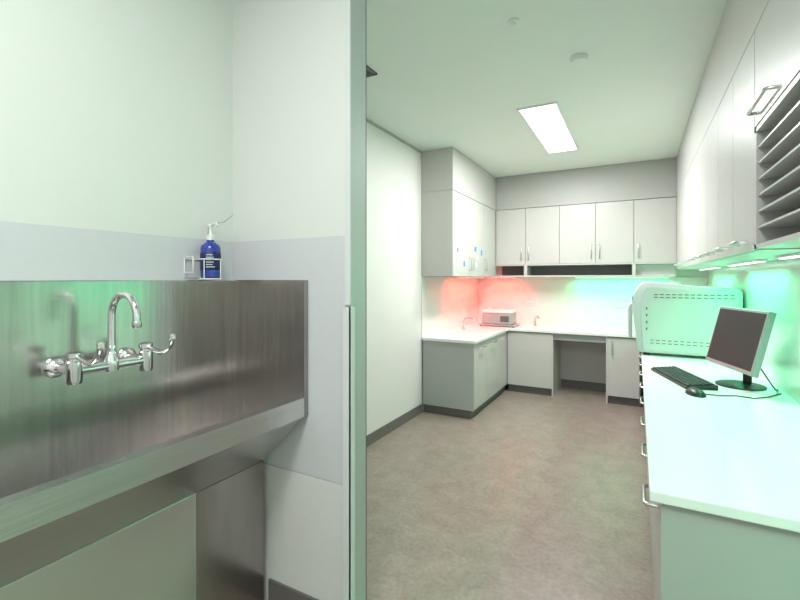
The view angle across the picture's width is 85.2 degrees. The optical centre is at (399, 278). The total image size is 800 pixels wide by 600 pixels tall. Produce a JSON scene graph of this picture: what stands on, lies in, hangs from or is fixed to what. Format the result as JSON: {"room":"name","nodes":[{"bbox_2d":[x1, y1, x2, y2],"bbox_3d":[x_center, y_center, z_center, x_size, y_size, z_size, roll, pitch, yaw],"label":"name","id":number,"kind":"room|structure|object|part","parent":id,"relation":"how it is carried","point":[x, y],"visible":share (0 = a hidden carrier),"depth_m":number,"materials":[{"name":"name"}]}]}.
{"room":"medical clinic workroom","nodes":[
{"label":"medical clinic workroom","id":0,"kind":"room"},
{"bbox_2d":[0,0,232,280],"bbox_3d":[-1.626,-0.075,0.903,0.120,3.250,3.030,0,0,29],"label":"wall","id":1,"kind":"structure","parent":0,"point":[116,116],"depth_m":1.71,"materials":[{"name":"paint"}]},
{"bbox_2d":[233,0,344,241],"bbox_3d":[-0.683,-0.944,2.177,1.117,1.513,0.110,0,0,29],"label":"wall","id":2,"kind":"structure","parent":0,"point":[289,55],"depth_m":2.03,"materials":[{"name":"white paint"}]},
{"bbox_2d":[233,236,347,484],"bbox_3d":[-0.683,0.350,2.177,1.117,1.074,0.110,0,0,29],"label":"wall panel","id":3,"kind":"object","parent":2,"relation":"attached to","point":[314,446],"visible":0.43,"depth_m":1.94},
{"bbox_2d":[348,0,365,599],"bbox_3d":[-0.187,0.010,1.907,0.012,3.080,0.118,0,0,29],"label":"door frame","id":4,"kind":"structure","parent":2,"relation":"attached to","point":[358,7],"depth_m":1.91,"materials":[{"name":"metal"}]},
{"bbox_2d":[345,0,350,304],"bbox_3d":[-0.222,-0.710,1.854,0.026,1.640,0.008,0,0,29],"label":"jamb edge","id":5,"kind":"object","parent":4,"relation":"attached to","point":[347,2],"visible":1,"depth_m":1.85,"materials":[{"name":"paint"}]},
{"bbox_2d":[349,307,354,599],"bbox_3d":[-0.205,0.835,1.856,0.006,1.430,0.036,0,0,29],"label":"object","id":6,"kind":"object","parent":4,"relation":"attached to","point":[352,312],"visible":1,"depth_m":1.85,"materials":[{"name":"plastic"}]},
{"bbox_2d":[343,307,350,599],"bbox_3d":[-0.227,0.835,1.850,0.038,1.430,0.004,0,0,29],"label":"trim","id":7,"kind":"structure","parent":6,"relation":"attached to","point":[346,419],"depth_m":1.85,"materials":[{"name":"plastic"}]},
{"bbox_2d":[264,463,342,599],"bbox_3d":[-0.683,1.220,2.177,1.117,0.660,0.110,0,0,29],"label":"wall","id":8,"kind":"structure","parent":0,"point":[303,513],"depth_m":1.98,"materials":[{"name":"white paint"}]},
{"bbox_2d":[268,578,317,599],"bbox_3d":[-0.431,1.490,1.970,0.437,0.120,0.012,0,0,29],"label":"baseboard","id":9,"kind":"structure","parent":8,"relation":"attached to","point":[277,590],"depth_m":2.03,"materials":[{"name":"plastic"}]},
{"bbox_2d":[366,121,427,435],"bbox_3d":[0.019,0.035,4.738,0.100,3.030,5.060,0,0,29],"label":"wall","id":10,"kind":"structure","parent":0,"point":[394,344],"depth_m":4.46,"materials":[{"name":"paint"}]},
{"bbox_2d":[366,404,421,446],"bbox_3d":[-0.439,1.500,3.781,0.012,0.100,2.880,0,0,29],"label":"baseboard","id":11,"kind":"structure","parent":10,"relation":"attached to","point":[389,427],"depth_m":4.43,"materials":[{"name":"plastic"}]},
{"bbox_2d":[366,118,421,152],"bbox_3d":[-0.437,-1.470,3.780,0.015,0.020,2.880,0,0,29],"label":"trim","id":12,"kind":"structure","parent":10,"relation":"attached to","point":[367,120],"depth_m":4.43,"materials":[{"name":"paint"}]},
{"bbox_2d":[421,277,477,336],"bbox_3d":[0.738,0.324,5.944,0.007,0.703,2.036,0,0,29],"label":"panel","id":13,"kind":"object","parent":10,"relation":"attached to","point":[446,302],"visible":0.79,"depth_m":5.71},
{"bbox_2d":[422,147,495,276],"bbox_3d":[0.842,-0.753,5.691,0.428,1.447,1.690,0,0,29],"label":"upper cabinet","id":14,"kind":"object","parent":10,"relation":"attached to","point":[459,196],"visible":1,"depth_m":5.03,"materials":[{"name":"laminate"}]},
{"bbox_3d":[0.424,-0.515,4.966,0.387,0.970,0.017,0,0,29],"label":"panel","id":15,"kind":"part","parent":14,"relation":"part of","materials":[{"name":"laminate"}]},
{"bbox_3d":[0.724,-0.514,5.131,0.018,0.965,0.550,0,0,29],"label":"door","id":16,"kind":"part","parent":14,"relation":"part of","materials":[{"name":"laminate"}]},
{"bbox_2d":[457,247,481,267],"bbox_3d":[0.871,-0.270,5.379,0.002,0.280,0.920,0,0,29],"label":"notes","id":17,"kind":"object","parent":14,"relation":"attached to","point":[475,247],"visible":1,"depth_m":5.19,"materials":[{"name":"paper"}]},
{"bbox_3d":[0.989,-0.514,5.617,0.018,0.965,0.545,0,0,29],"label":"door","id":18,"kind":"part","parent":14,"relation":"part of","materials":[{"name":"laminate"}]},
{"bbox_3d":[1.253,-0.514,6.102,0.018,0.965,0.550,0,0,29],"label":"door","id":19,"kind":"part","parent":14,"relation":"part of","materials":[{"name":"laminate"}]},
{"bbox_2d":[366,387,653,599],"bbox_3d":[0.605,1.600,2.574,3.200,0.100,8.300,0,0,29],"label":"floor","id":20,"kind":"structure","parent":0,"point":[529,496],"depth_m":3.00,"materials":[{"name":"plastic"}]},
{"bbox_2d":[0,280,307,599],"bbox_3d":[-1.086,0.777,1.251,0.494,1.545,1.899,0,0,29],"label":"trough","id":21,"kind":"object","parent":20,"relation":"on","point":[127,483],"visible":1,"depth_m":1.63,"materials":[{"name":"metal"}]},
{"bbox_3d":[-1.163,1.196,1.112,0.003,0.668,1.440,0,0,29],"label":"access panel","id":22,"kind":"part","parent":21,"relation":"part of","materials":[{"name":"metal"}]},
{"bbox_2d":[42,291,175,384],"bbox_3d":[-1.004,0.196,1.538,0.303,0.308,0.312,0,0,29],"label":"mixer tap","id":23,"kind":"object","parent":21,"relation":"attached to","point":[75,365],"visible":1,"depth_m":1.51,"materials":[{"name":"silver metal"}]},
{"bbox_3d":[-1.008,0.246,1.403,0.170,0.069,0.018,0,0,29],"label":"elbow lever","id":24,"kind":"part","parent":23,"relation":"part of","materials":[{"name":"silver metal"}]},
{"bbox_3d":[-0.959,0.164,1.510,0.176,0.243,0.024,0,0,29],"label":"gooseneck spout","id":25,"kind":"part","parent":23,"relation":"part of","materials":[{"name":"silver metal"}]},
{"bbox_3d":[-0.893,0.246,1.614,0.170,0.069,0.018,0,0,29],"label":"elbow lever","id":26,"kind":"part","parent":23,"relation":"part of","materials":[{"name":"silver metal"}]},
{"bbox_2d":[184,213,233,279],"bbox_3d":[-0.877,-0.155,2.015,0.130,0.315,0.186,0,0,29],"label":"bottle","id":27,"kind":"object","parent":21,"relation":"on","point":[210,259],"visible":1,"depth_m":1.98,"materials":[{"name":"blue plastic"},{"name":"white plastic"},{"name":"satin nickel"}]},
{"bbox_3d":[-0.854,-0.201,2.065,0.131,0.222,0.018,0,0,0],"label":"elbow arm","id":28,"kind":"part","parent":27,"relation":"part of","materials":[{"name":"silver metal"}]},
{"bbox_3d":[-0.732,1.205,1.905,0.002,0.690,0.355,0,0,29],"label":"panel","id":29,"kind":"part","parent":21,"relation":"part of","materials":[{"name":"metal"}]},
{"bbox_2d":[423,332,507,418],"bbox_3d":[1.038,1.130,5.786,0.656,0.840,2.025,0,0,29],"label":"base cabinet","id":30,"kind":"object","parent":20,"relation":"on","point":[460,379],"visible":0.88,"depth_m":4.95,"materials":[{"name":"laminate"}]},
{"bbox_3d":[0.540,1.080,4.915,0.615,0.740,0.018,0,0,29],"label":"panel","id":31,"kind":"part","parent":30,"relation":"part of","materials":[{"name":"laminate"}]},
{"bbox_3d":[0.913,1.083,4.976,0.018,0.723,0.442,0,0,29],"label":"door","id":32,"kind":"part","parent":30,"relation":"part of","materials":[{"name":"laminate"}]},
{"bbox_3d":[1.130,1.083,5.374,0.018,0.723,0.455,0,0,29],"label":"door","id":33,"kind":"part","parent":30,"relation":"part of","materials":[{"name":"laminate"}]},
{"bbox_3d":[1.350,1.083,5.778,0.018,0.723,0.455,0,0,29],"label":"door","id":34,"kind":"part","parent":30,"relation":"part of","materials":[{"name":"laminate"}]},
{"bbox_2d":[507,331,559,396],"bbox_3d":[1.891,1.130,6.119,0.602,0.840,0.615,0,0,29],"label":"base cabinet","id":35,"kind":"object","parent":20,"relation":"on","point":[533,358],"visible":0.96,"depth_m":5.86,"materials":[{"name":"laminate"}]},
{"bbox_3d":[2.147,1.130,5.979,0.018,0.840,0.615,0,0,29],"label":"panel","id":36,"kind":"part","parent":35,"relation":"part of","materials":[{"name":"laminate"}]},
{"bbox_2d":[553,333,640,406],"bbox_3d":[2.590,1.130,5.716,1.011,0.840,0.659,0,0,29],"label":"base cabinet","id":37,"kind":"object","parent":20,"relation":"on","point":[611,361],"depth_m":5.40,"materials":[{"name":"laminate"}]},
{"bbox_2d":[639,354,799,599],"bbox_3d":[2.314,1.130,3.418,0.760,0.840,4.977,0,0,29],"label":"base cabinet","id":38,"kind":"object","parent":20,"relation":"on","point":[696,555],"visible":0.35,"depth_m":1.32,"materials":[{"name":"white laminate"}]},
{"bbox_2d":[421,322,799,532],"bbox_3d":[1.337,0.693,3.939,2.974,0.035,4.997,0,0,29],"label":"benchtop","id":39,"kind":"object","parent":38,"relation":"on","point":[734,457],"visible":0.74,"depth_m":1.83,"materials":[{"name":"white laminate"}]},
{"bbox_2d":[462,317,474,328],"bbox_3d":[0.907,0.595,5.810,0.184,0.161,0.079,0,0,29],"label":"tap","id":40,"kind":"object","parent":39,"relation":"on","point":[463,327],"visible":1,"depth_m":5.83,"materials":[{"name":"silver metal"}]},
{"bbox_2d":[479,307,519,326],"bbox_3d":[1.449,0.541,6.317,0.500,0.267,0.360,0,0,29],"label":"microwave oven","id":41,"kind":"object","parent":39,"relation":"on","point":[494,316],"visible":1,"depth_m":6.20,"materials":[{"name":"silver metal"}]},
{"bbox_3d":[1.442,0.462,6.326,0.426,0.043,0.310,0,0,29],"label":"lid","id":42,"kind":"part","parent":41,"relation":"part of","materials":[{"name":"white plastic"}]},
{"bbox_2d":[479,323,519,326],"bbox_3d":[1.449,0.654,6.317,0.500,0.018,0.360,0,0,29],"label":"drip tray","id":43,"kind":"object","parent":41,"relation":"on","point":[492,324],"depth_m":6.17,"materials":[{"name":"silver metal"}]},
{"bbox_3d":[1.472,0.565,6.131,0.120,0.080,0.008,0,0,29],"label":"control panel","id":44,"kind":"part","parent":41,"relation":"part of","materials":[{"name":"black plastic"}]},
{"bbox_2d":[651,366,717,389],"bbox_3d":[1.893,0.657,2.932,0.180,0.036,0.580,0,0,11],"label":"keyboard","id":45,"kind":"object","parent":39,"relation":"on","point":[677,375],"visible":1,"depth_m":2.84,"materials":[{"name":"black plastic"}]},
{"bbox_2d":[628,282,742,355],"bbox_3d":[2.545,0.350,3.960,0.830,0.649,0.570,0,0,29],"label":"appliance","id":46,"kind":"object","parent":39,"relation":"on","point":[672,317],"depth_m":3.73,"materials":[{"name":"white plastic"}]},
{"bbox_2d":[685,386,781,398],"bbox_3d":[1.951,0.654,2.511,0.544,0.041,0.150,0,0,8],"label":"computer mouse","id":47,"kind":"object","parent":39,"relation":"on","point":[692,391],"visible":1,"depth_m":2.50,"materials":[{"name":"black plastic"}]},
{"bbox_2d":[706,306,776,390],"bbox_3d":[2.153,0.431,2.754,0.259,0.488,0.540,0,0,11],"label":"computer monitor","id":48,"kind":"object","parent":39,"relation":"on","point":[740,337],"visible":1,"depth_m":2.69,"materials":[{"name":"black plastic"}]},
{"bbox_2d":[761,368,778,390],"bbox_3d":[2.210,0.579,2.604,0.118,0.187,0.156,0,0,29],"label":"cable","id":49,"kind":"object","parent":39,"relation":"on","point":[761,368],"visible":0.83,"depth_m":2.56,"materials":[{"name":"black plastic"}]},
{"bbox_3d":[1.396,0.810,2.474,0.051,0.014,0.174,0,0,29],"label":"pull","id":50,"kind":"part","parent":38,"relation":"part of","materials":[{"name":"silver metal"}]},
{"bbox_3d":[1.166,0.810,2.052,0.051,0.014,0.174,0,0,29],"label":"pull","id":51,"kind":"part","parent":38,"relation":"part of","materials":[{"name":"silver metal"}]},
{"bbox_3d":[0.936,0.810,1.630,0.051,0.014,0.174,0,0,29],"label":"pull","id":52,"kind":"part","parent":38,"relation":"part of","materials":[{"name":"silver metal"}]},
{"bbox_3d":[1.426,1.208,2.457,0.018,0.475,0.475,0,0,29],"label":"door","id":53,"kind":"part","parent":38,"relation":"part of","materials":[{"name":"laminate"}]},
{"bbox_3d":[1.197,1.208,2.035,0.018,0.475,0.475,0,0,29],"label":"door","id":54,"kind":"part","parent":38,"relation":"part of","materials":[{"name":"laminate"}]},
{"bbox_3d":[0.967,0.844,1.613,0.018,0.243,0.477,0,0,29],"label":"drawer","id":55,"kind":"part","parent":38,"relation":"part of","materials":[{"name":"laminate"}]},
{"bbox_3d":[0.967,1.208,1.613,0.018,0.475,0.477,0,0,29],"label":"door","id":56,"kind":"part","parent":38,"relation":"part of","materials":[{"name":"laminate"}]},
{"bbox_3d":[1.150,1.130,1.228,0.709,0.840,0.018,0,0,29],"label":"panel","id":57,"kind":"part","parent":38,"relation":"part of","materials":[{"name":"laminate"}]},
{"bbox_2d":[366,0,726,177],"bbox_3d":[0.605,-1.640,2.574,3.200,0.320,8.300,0,0,29],"label":"ceiling","id":58,"kind":"structure","parent":0,"point":[456,74],"depth_m":3.12,"materials":[{"name":"paint"}]},
{"bbox_2d":[366,65,376,77],"bbox_3d":[-0.420,-1.474,3.053,0.380,0.012,0.380,0,0,29],"label":"ceiling air vent","id":59,"kind":"object","parent":58,"relation":"attached to","point":[370,72],"depth_m":3.10,"materials":[{"name":"grey metal"}]},
{"bbox_2d":[508,18,518,27],"bbox_3d":[0.652,-1.463,2.492,0.060,0.034,0.060,0,0,29],"label":"sprinkler head","id":60,"kind":"object","parent":58,"relation":"attached to","point":[513,21],"visible":1,"depth_m":2.48},
{"bbox_2d":[517,101,578,153],"bbox_3d":[1.523,-1.474,4.363,0.340,0.012,1.500,0,0,29],"label":"frame","id":61,"kind":"object","parent":58,"relation":"attached to","point":[551,103],"visible":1,"depth_m":4.05,"materials":[{"name":"white plastic"}]},
{"bbox_2d":[520,104,575,152],"bbox_3d":[1.523,-1.476,4.363,0.300,0.008,1.460,0,0,29],"label":"diffuser","id":62,"kind":"object","parent":61,"relation":"attached to","point":[547,122],"visible":1,"depth_m":4.23,"materials":[{"name":"white plastic"}]},
{"bbox_2d":[570,53,587,64],"bbox_3d":[1.194,-1.462,2.902,0.110,0.037,0.110,0,0,29],"label":"smoke detector","id":63,"kind":"object","parent":58,"relation":"attached to","point":[580,58],"visible":1,"depth_m":2.87,"materials":[{"name":"white plastic"}]},
{"bbox_2d":[495,210,707,395],"bbox_3d":[2.558,0.035,6.179,2.980,3.030,0.100,0,0,29],"label":"wall","id":64,"kind":"structure","parent":0,"point":[678,272],"depth_m":5.55,"materials":[{"name":"paint"}]},
{"bbox_2d":[561,379,605,391],"bbox_3d":[2.584,1.490,6.101,0.620,0.120,0.012,0,0,29],"label":"baseboard","id":65,"kind":"structure","parent":64,"relation":"attached to","point":[584,385],"depth_m":6.10,"materials":[{"name":"plastic"}]},
{"bbox_2d":[496,158,675,276],"bbox_3d":[2.454,-0.753,5.955,2.228,1.447,0.388,0,0,29],"label":"upper cabinet","id":66,"kind":"object","parent":64,"relation":"attached to","point":[619,220],"visible":1,"depth_m":5.77,"materials":[{"name":"laminate"}]},
{"bbox_2d":[486,277,515,277],"bbox_3d":[1.516,-0.021,6.525,0.436,0.015,0.046,0,0,29],"label":"strip light","id":67,"kind":"object","parent":66,"relation":"attached to","point":[486,277],"visible":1,"depth_m":6.50,"materials":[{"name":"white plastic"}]},
{"bbox_3d":[1.591,-0.603,6.261,0.419,0.788,0.018,0,0,29],"label":"door","id":68,"kind":"part","parent":66,"relation":"part of","materials":[{"name":"laminate"}]},
{"bbox_3d":[1.977,-0.603,6.050,0.451,0.788,0.018,0,0,29],"label":"door","id":69,"kind":"part","parent":66,"relation":"part of","materials":[{"name":"laminate"}]},
{"bbox_3d":[2.375,-0.603,5.834,0.444,0.788,0.018,0,0,29],"label":"door","id":70,"kind":"part","parent":66,"relation":"part of","materials":[{"name":"laminate"}]},
{"bbox_3d":[2.768,-0.603,5.620,0.441,0.788,0.018,0,0,29],"label":"door","id":71,"kind":"part","parent":66,"relation":"part of","materials":[{"name":"laminate"}]},
{"bbox_2d":[575,277,668,277],"bbox_3d":[2.922,-0.021,5.782,1.116,0.015,0.046,0,0,29],"label":"strip light","id":72,"kind":"object","parent":66,"relation":"attached to","point":[575,277],"visible":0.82,"depth_m":5.75,"materials":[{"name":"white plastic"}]},
{"bbox_3d":[3.163,-0.603,5.404,0.450,0.788,0.018,0,0,29],"label":"door","id":73,"kind":"part","parent":66,"relation":"part of","materials":[{"name":"laminate"}]},
{"bbox_2d":[478,277,706,329],"bbox_3d":[2.532,0.324,6.132,2.961,0.703,0.007,0,0,29],"label":"panel","id":74,"kind":"object","parent":64,"relation":"attached to","point":[559,301],"visible":0.57,"depth_m":6.21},
{"bbox_2d":[527,300,534,304],"bbox_3d":[1.938,0.350,6.442,0.120,0.074,0.013,0,0,29],"label":"power outlet","id":75,"kind":"object","parent":74,"relation":"attached to","point":[529,302],"visible":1,"depth_m":6.44,"materials":[{"name":"white plastic"}]},
{"bbox_3d":[1.958,-0.075,1.837,0.120,3.250,8.300,0,0,29],"label":"wall","id":76,"kind":"structure","parent":0,"visible":0},
{"bbox_2d":[673,0,799,268],"bbox_3d":[2.378,-0.797,3.164,0.404,1.359,4.668,0,0,29],"label":"upper cabinet","id":77,"kind":"object","parent":76,"relation":"attached to","point":[754,57],"visible":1,"depth_m":2.23,"materials":[{"name":"laminate"}]},
{"bbox_3d":[3.264,-0.565,5.094,0.018,0.890,0.425,0,0,29],"label":"door","id":78,"kind":"part","parent":77,"relation":"part of","materials":[{"name":"laminate"}]},
{"bbox_3d":[3.061,-0.565,4.721,0.018,0.890,0.415,0,0,29],"label":"door","id":79,"kind":"part","parent":77,"relation":"part of","materials":[{"name":"laminate"}]},
{"bbox_3d":[2.853,-0.565,4.339,0.018,0.890,0.445,0,0,29],"label":"door","id":80,"kind":"part","parent":77,"relation":"part of","materials":[{"name":"laminate"}]},
{"bbox_3d":[2.637,-0.565,3.944,0.018,0.890,0.445,0,0,29],"label":"door","id":81,"kind":"part","parent":77,"relation":"part of","materials":[{"name":"laminate"}]},
{"bbox_3d":[2.422,-0.565,3.549,0.018,0.890,0.445,0,0,29],"label":"door","id":82,"kind":"part","parent":77,"relation":"part of","materials":[{"name":"laminate"}]},
{"bbox_3d":[2.178,-0.160,3.169,0.048,0.016,0.176,0,0,29],"label":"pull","id":83,"kind":"part","parent":77,"relation":"part of","materials":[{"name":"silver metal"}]},
{"bbox_3d":[2.207,-0.565,3.154,0.018,0.890,0.445,0,0,29],"label":"door","id":84,"kind":"part","parent":77,"relation":"part of","materials":[{"name":"laminate"}]},
{"bbox_3d":[1.963,-0.160,2.774,0.048,0.016,0.176,0,0,29],"label":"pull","id":85,"kind":"part","parent":77,"relation":"part of","materials":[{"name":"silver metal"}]},
{"bbox_2d":[699,266,721,269],"bbox_3d":[3.207,-0.110,4.516,0.046,0.015,1.216,0,0,29],"label":"strip light","id":86,"kind":"object","parent":77,"relation":"attached to","point":[714,267],"visible":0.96,"depth_m":4.24,"materials":[{"name":"white plastic"}]},
{"bbox_3d":[1.991,-0.565,2.758,0.018,0.890,0.445,0,0,29],"label":"door","id":87,"kind":"part","parent":77,"relation":"part of","materials":[{"name":"laminate"}]},
{"bbox_3d":[1.747,-0.160,2.379,0.048,0.016,0.176,0,0,29],"label":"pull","id":88,"kind":"part","parent":77,"relation":"part of","materials":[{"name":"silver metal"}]},
{"bbox_3d":[2.403,-1.245,3.160,0.357,0.464,4.650,0,0,29],"label":"panel","id":89,"kind":"part","parent":77,"relation":"part of","materials":[{"name":"laminate"}]},
{"bbox_3d":[1.776,-0.565,2.363,0.018,0.890,0.445,0,0,29],"label":"door","id":90,"kind":"part","parent":77,"relation":"part of","materials":[{"name":"laminate"}]},
{"bbox_3d":[1.531,-0.160,1.982,0.048,0.016,0.176,0,0,29],"label":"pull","id":91,"kind":"part","parent":77,"relation":"part of","materials":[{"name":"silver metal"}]},
{"bbox_3d":[1.560,-0.565,1.966,0.018,0.890,0.450,0,0,29],"label":"door","id":92,"kind":"part","parent":77,"relation":"part of","materials":[{"name":"laminate"}]},
{"bbox_2d":[727,259,767,265],"bbox_3d":[2.393,-0.110,3.023,0.046,0.015,1.016,0,0,29],"label":"strip light","id":93,"kind":"object","parent":77,"relation":"attached to","point":[757,260],"visible":1,"depth_m":2.85,"materials":[{"name":"white plastic"}]},
{"bbox_2d":[730,261,765,265],"bbox_3d":[2.393,-0.104,3.023,0.030,0.004,1.000,0,0,29],"label":"diffuser","id":94,"kind":"object","parent":93,"relation":"attached to","point":[746,262],"depth_m":2.90,"materials":[{"name":"white plastic"}]},
{"bbox_3d":[1.341,-0.660,1.621,0.037,0.014,0.284,0,0,29],"label":"flap pull","id":95,"kind":"part","parent":77,"relation":"part of","materials":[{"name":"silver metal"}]},
{"bbox_2d":[754,72,799,248],"bbox_3d":[1.437,-0.362,1.406,0.342,0.485,0.625,0,0,29],"label":"shelf unit","id":96,"kind":"object","parent":77,"relation":"attached to","point":[777,136],"visible":1,"depth_m":1.60,"materials":[{"name":"laminate"}]},
{"bbox_3d":[1.296,-0.812,1.483,0.018,0.395,0.635,0,0,29],"label":"flap door","id":97,"kind":"part","parent":77,"relation":"part of","materials":[{"name":"laminate"}]},
{"bbox_2d":[776,253,799,258],"bbox_3d":[1.688,-0.110,1.728,0.046,0.015,1.166,0,0,29],"label":"strip light","id":98,"kind":"object","parent":77,"relation":"attached to","point":[795,255],"visible":1,"depth_m":2.07,"materials":[{"name":"white plastic"}]},
{"bbox_2d":[779,255,799,258],"bbox_3d":[1.688,-0.104,1.728,0.030,0.004,1.150,0,0,29],"label":"diffuser","id":99,"kind":"object","parent":98,"relation":"attached to","point":[783,256],"depth_m":2.08,"materials":[{"name":"white plastic"}]},
{"bbox_2d":[708,258,799,403],"bbox_3d":[2.640,0.280,3.225,0.007,0.791,4.991,0,0,29],"label":"panel","id":100,"kind":"object","parent":76,"relation":"attached to","point":[772,286],"visible":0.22,"depth_m":2.74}
]}

